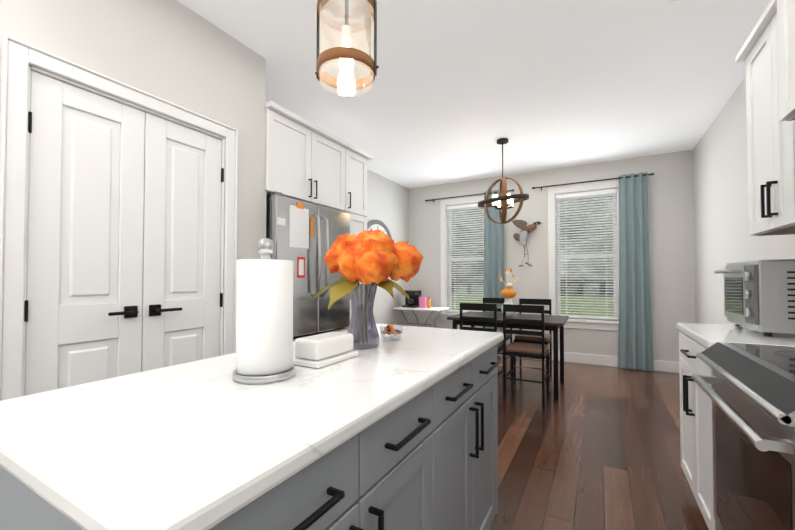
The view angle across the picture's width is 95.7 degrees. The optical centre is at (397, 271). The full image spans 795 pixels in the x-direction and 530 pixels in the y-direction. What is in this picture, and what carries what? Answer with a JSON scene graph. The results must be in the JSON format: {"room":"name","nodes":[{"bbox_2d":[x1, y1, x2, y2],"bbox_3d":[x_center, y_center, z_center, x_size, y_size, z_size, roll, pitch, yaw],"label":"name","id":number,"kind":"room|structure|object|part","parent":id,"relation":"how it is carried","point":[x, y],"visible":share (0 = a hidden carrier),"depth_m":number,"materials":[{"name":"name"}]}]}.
{"room":"kitchen","nodes":[
{"label":"kitchen","id":0,"kind":"room"},
{"bbox_2d":[0,0,265,354],"bbox_3d":[-2.202,-0.180,1.285,0.950,2.740,3.440,-1,-1,29],"label":"wall","id":1,"kind":"structure","parent":0,"point":[176,52],"depth_m":2.02,"materials":[{"name":"paint"}]},
{"bbox_2d":[0,35,237,400],"bbox_3d":[-1.361,0.134,1.899,0.148,2.134,1.058,-1,-1,29],"label":"door frame","id":2,"kind":"structure","parent":1,"relation":"attached to","point":[18,56],"depth_m":1.48,"materials":[{"name":"white wood"}]},
{"bbox_2d":[24,71,223,395],"bbox_3d":[-1.349,0.173,1.891,0.156,2.032,0.904,-1,-1,29],"label":"pantry doors","id":3,"kind":"structure","parent":1,"relation":"in","point":[123,240],"depth_m":1.78,"materials":[{"name":"white wood"}]},
{"bbox_2d":[367,169,408,325],"bbox_3d":[-0.781,-0.116,4.661,0.120,2.740,4.080,-1,-1,29],"label":"wall","id":4,"kind":"structure","parent":0,"point":[388,203],"depth_m":5.72,"materials":[{"name":"paint"}]},
{"bbox_2d":[367,220,391,238],"bbox_3d":[-0.297,-0.312,5.368,0.030,0.920,0.920,-1,-1,29],"label":"wall clock","id":5,"kind":"object","parent":4,"relation":"attached to","point":[377,224],"visible":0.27,"depth_m":5.37,"materials":[{"name":"grey metal"}]},
{"bbox_2d":[177,0,770,188],"bbox_3d":[0.126,-1.583,2.189,4.510,0.100,7.650,-1,-1,29],"label":"ceiling","id":6,"kind":"structure","parent":0,"point":[458,90],"depth_m":2.82,"materials":[{"name":"paint"}]},
{"bbox_2d":[315,0,378,95],"bbox_3d":[-0.172,-1.094,1.220,0.207,0.914,0.194,-1,-1,29],"label":"pendant light","id":7,"kind":"object","parent":6,"relation":"hanging from","point":[328,17],"depth_m":1.19,"materials":[{"name":"clear glass"}]},
{"bbox_3d":[-0.172,-1.102,1.220,0.207,0.897,0.194,-1,-1,29],"label":"kitchen island pendant light","id":8,"kind":"part","parent":7,"relation":"part of","materials":[{"name":"clear glass"}]},
{"bbox_2d":[478,138,528,223],"bbox_3d":[1.196,-1.019,4.084,0.564,0.953,0.563,-1,-1,29],"label":"globe chandelier","id":9,"kind":"object","parent":6,"relation":"hanging from","point":[504,197],"depth_m":4.01,"materials":[{"name":"brown wood"}]},
{"bbox_3d":[1.196,-0.803,4.080,0.203,0.118,0.203,-1,-1,29],"label":"chandelier glass globe","id":10,"kind":"part","parent":9,"relation":"part of"},
{"bbox_2d":[409,150,694,361],"bbox_3d":[1.938,-0.102,5.388,4.150,2.740,0.150,-1,-1,29],"label":"wall","id":11,"kind":"structure","parent":0,"point":[671,232],"depth_m":4.94,"materials":[{"name":"paint"}]},
{"bbox_2d":[439,196,483,320],"bbox_3d":[1.163,-0.191,5.796,0.990,1.985,0.200,-1,-1,29],"label":"window","id":12,"kind":"structure","parent":11,"relation":"in","point":[444,240],"depth_m":5.94,"materials":[{"name":"white"}]},
{"bbox_2d":[447,203,483,311],"bbox_3d":[1.155,-0.216,5.783,0.738,1.733,0.054,-1,-1,29],"label":"window blind","id":13,"kind":"object","parent":12,"relation":"attached to","point":[468,207],"visible":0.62,"depth_m":5.82,"materials":[{"name":"white plastic"}]},
{"bbox_2d":[425,189,513,355],"bbox_3d":[1.113,0.013,5.693,1.445,2.498,0.119,-1,-1,29],"label":"curtain","id":14,"kind":"object","parent":11,"relation":"hanging from","point":[494,286],"visible":0.56,"depth_m":5.47,"materials":[{"name":"teal fabric"},{"name":"dark bronze metal"}]},
{"bbox_2d":[512,220,542,266],"bbox_3d":[1.890,-0.417,5.229,0.422,0.690,0.137,-1,-1,29],"label":"duck","id":15,"kind":"object","parent":11,"relation":"attached to","point":[521,237],"visible":1,"depth_m":5.22},
{"bbox_2d":[548,180,618,330],"bbox_3d":[2.610,-0.207,4.983,0.990,1.985,0.200,-1,-1,29],"label":"window","id":16,"kind":"structure","parent":11,"relation":"in","point":[594,323],"depth_m":5.01,"materials":[{"name":"white"}]},
{"bbox_2d":[556,189,617,318],"bbox_3d":[2.603,-0.231,4.971,0.738,1.733,0.054,-1,-1,29],"label":"window blind","id":17,"kind":"object","parent":16,"relation":"attached to","point":[592,194],"visible":0.96,"depth_m":4.96,"materials":[{"name":"white plastic"}]},
{"bbox_2d":[532,172,653,370],"bbox_3d":[2.597,-0.003,4.860,1.450,2.498,0.119,-1,-1,29],"label":"curtain","id":18,"kind":"object","parent":11,"relation":"hanging from","point":[635,349],"visible":1,"depth_m":4.59,"materials":[{"name":"fabric"},{"name":"dark bronze"}]},
{"bbox_2d":[524,351,678,372],"bbox_3d":[1.896,1.199,5.289,3.910,0.135,0.020,-1,-1,29],"label":"baseboard","id":19,"kind":"structure","parent":11,"relation":"attached to","point":[658,365],"depth_m":4.79,"materials":[{"name":"white wood"}]},
{"bbox_2d":[489,355,708,529],"bbox_3d":[0.126,1.256,2.135,4.510,0.100,7.650,-1,-1,29],"label":"floor","id":20,"kind":"structure","parent":0,"point":[595,447],"depth_m":2.41,"materials":[{"name":"brown wood"}]},
{"bbox_2d":[0,345,498,529],"bbox_3d":[-0.164,0.750,1.154,0.674,0.875,1.470,-1,-1,29],"label":"kitchen island","id":21,"kind":"object","parent":20,"relation":"on","point":[427,459],"visible":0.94,"depth_m":0.86,"materials":[{"name":"grey wood"}]},
{"bbox_2d":[0,324,503,529],"bbox_3d":[-0.179,0.292,1.175,0.695,0.040,1.515,-1,-1,29],"label":"island countertop","id":22,"kind":"structure","parent":21,"relation":"on","point":[207,444],"depth_m":0.60,"materials":[{"name":"stone"}]},
{"bbox_2d":[233,238,295,384],"bbox_3d":[-0.339,0.090,0.922,0.150,0.353,0.150,-1,-1,29],"label":"paper towel","id":23,"kind":"object","parent":22,"relation":"on","point":[264,327],"visible":1,"depth_m":0.86,"materials":[{"name":"white paper"},{"name":"steel"}]},
{"bbox_2d":[293,332,358,368],"bbox_3d":[-0.221,0.233,1.102,0.115,0.074,0.195,-1,-1,29],"label":"butter dish","id":24,"kind":"object","parent":22,"relation":"on","point":[317,351],"visible":0.92,"depth_m":1.04,"materials":[{"name":"white ceramic"}]},
{"bbox_2d":[313,229,423,348],"bbox_3d":[-0.110,0.056,1.317,0.400,0.436,0.373,-1,-1,29],"label":"vase","id":25,"kind":"object","parent":22,"relation":"on","point":[375,258],"visible":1,"depth_m":1.25,"materials":[{"name":"plant"}]},
{"bbox_2d":[380,324,402,340],"bbox_3d":[-0.025,0.246,1.471,0.096,0.062,0.096,-1,-1,29],"label":"candy bowl","id":26,"kind":"object","parent":22,"relation":"on","point":[386,330],"visible":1,"depth_m":1.45,"materials":[{"name":"clear glass"}]},
{"bbox_2d":[266,191,349,340],"bbox_3d":[-0.999,0.332,3.109,0.952,1.785,0.872,-1,-1,29],"label":"fridge","id":27,"kind":"object","parent":20,"relation":"on","point":[302,235],"visible":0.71,"depth_m":2.83,"materials":[{"name":"silver metal"}]},
{"bbox_2d":[264,101,372,327],"bbox_3d":[-0.960,0.013,3.316,0.876,2.430,1.316,-1,-1,29],"label":"wall cabinet","id":28,"kind":"object","parent":20,"relation":"on","point":[307,161],"visible":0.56,"depth_m":2.97,"materials":[{"name":"white wood"}]},
{"bbox_2d":[393,307,448,327],"bbox_3d":[0.380,0.924,5.709,0.760,0.699,0.480,-1,-1,29],"label":"side table","id":29,"kind":"object","parent":20,"relation":"on","point":[432,309],"visible":0.54,"depth_m":5.57,"materials":[{"name":"white"}]},
{"bbox_2d":[402,290,420,307],"bbox_3d":[0.228,0.440,5.814,0.240,0.270,0.222,-1,-1,29],"label":"coffee maker","id":30,"kind":"object","parent":29,"relation":"on","point":[412,301],"visible":0.77,"depth_m":5.74,"materials":[{"name":"black plastic"}]},
{"bbox_2d":[419,297,425,307],"bbox_3d":[0.399,0.487,5.691,0.100,0.170,0.050,-1,-1,29],"label":"snack box","id":31,"kind":"object","parent":29,"relation":"on","point":[422,302],"depth_m":5.66,"materials":[{"name":"pink cardboard"}]},
{"bbox_2d":[427,297,430,307],"bbox_3d":[0.492,0.486,5.631,0.048,0.170,0.048,0,-1,14],"label":"bottle","id":32,"kind":"object","parent":29,"relation":"on","point":[428,300],"depth_m":5.62,"materials":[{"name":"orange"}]},
{"bbox_2d":[460,303,502,376],"bbox_3d":[0.890,0.779,3.740,0.370,0.915,0.380,-1,-1,29],"label":"chair","id":33,"kind":"object","parent":20,"relation":"on","point":[478,307],"visible":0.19,"depth_m":3.59,"materials":[{"name":"black painted metal"},{"name":"brown leather"}]},
{"bbox_2d":[483,297,511,369],"bbox_3d":[1.198,0.793,4.472,0.370,0.915,0.380,-1,-1,29],"label":"chair","id":34,"kind":"object","parent":20,"relation":"on","point":[496,300],"visible":0.1,"depth_m":4.61,"materials":[{"name":"black painted metal"},{"name":"brown leather"}]},
{"bbox_2d":[447,311,568,400],"bbox_3d":[1.233,0.869,3.981,1.160,0.745,0.780,-1,-1,29],"label":"dining table","id":35,"kind":"object","parent":20,"relation":"on","point":[554,323],"visible":0.77,"depth_m":3.77,"materials":[{"name":"grey wood"}]},
{"bbox_2d":[498,268,518,316],"bbox_3d":[1.218,0.224,3.922,0.211,0.539,0.167,-1,-1,29],"label":"centerpiece","id":36,"kind":"object","parent":35,"relation":"on","point":[508,294],"visible":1,"depth_m":3.88,"materials":[{"name":"white ceramic"}]},
{"bbox_2d":[503,304,549,405],"bbox_3d":[1.275,0.776,3.546,0.370,0.915,0.380,-1,-1,29],"label":"chair","id":37,"kind":"object","parent":20,"relation":"on","point":[527,350],"visible":1,"depth_m":3.42,"materials":[{"name":"black wood"}]},
{"bbox_2d":[513,298,551,382],"bbox_3d":[1.599,0.789,4.247,0.370,0.915,0.380,-1,-1,29],"label":"chair","id":38,"kind":"object","parent":20,"relation":"on","point":[532,339],"visible":0.69,"depth_m":4.20,"materials":[{"name":"black wood"}]},
{"bbox_2d":[677,322,794,529],"bbox_3d":[1.683,0.738,1.595,0.651,0.915,0.704,-1,-1,29],"label":"base cabinet","id":39,"kind":"object","parent":20,"relation":"on","point":[696,440],"visible":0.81,"depth_m":1.67,"materials":[{"name":"white wood"}]},
{"bbox_2d":[715,259,794,335],"bbox_3d":[1.804,0.116,1.655,0.443,0.328,0.451,-1,-1,29],"label":"toaster oven","id":40,"kind":"object","parent":39,"relation":"on","point":[759,295],"visible":0.96,"depth_m":1.54,"materials":[{"name":"silver metal"}]},
{"bbox_2d":[691,342,794,529],"bbox_3d":[1.298,0.726,0.966,0.673,0.915,0.762,-1,-1,29],"label":"range","id":41,"kind":"object","parent":20,"relation":"on","point":[750,393],"visible":1,"depth_m":1.05,"materials":[{"name":"silver metal"}]},
{"bbox_2d":[693,76,794,324],"bbox_3d":[1.890,-0.182,1.189,0.120,2.740,7.520,-1,-1,29],"label":"wall","id":42,"kind":"structure","parent":0,"point":[723,238],"depth_m":3.36,"materials":[{"name":"paint"}]},
{"bbox_2d":[735,0,794,235],"bbox_3d":[1.803,-0.672,1.540,0.361,0.967,0.679,-1,-1,29],"label":"upper cabinet","id":43,"kind":"object","parent":42,"relation":"attached to","point":[770,167],"visible":0.85,"depth_m":1.64,"materials":[{"name":"white wood"}]},
{"bbox_2d":[777,0,794,121],"bbox_3d":[1.420,-0.996,0.951,0.446,0.863,0.791,-1,-1,29],"label":"upper cabinet","id":44,"kind":"object","parent":42,"relation":"attached to","point":[786,39],"visible":1,"depth_m":1.30,"materials":[{"name":"white wood"}]},
{"bbox_2d":[793,121,794,210],"bbox_3d":[1.416,-0.363,0.921,0.433,0.399,0.756,-1,-1,29],"label":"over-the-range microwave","id":45,"kind":"object","parent":44,"relation":"attached to","point":[794,158],"visible":1,"depth_m":1.32,"materials":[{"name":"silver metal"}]},
{"label":"outside","id":46,"kind":"structure","parent":0,"visible":0},
{"bbox_2d":[452,196,613,316],"bbox_3d":[3.825,-1.165,8.862,16.000,7.000,0.020,-1,-1,29],"label":"window blinds","id":47,"kind":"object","parent":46,"point":[465,298],"depth_m":8.60,"materials":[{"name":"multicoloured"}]}
]}

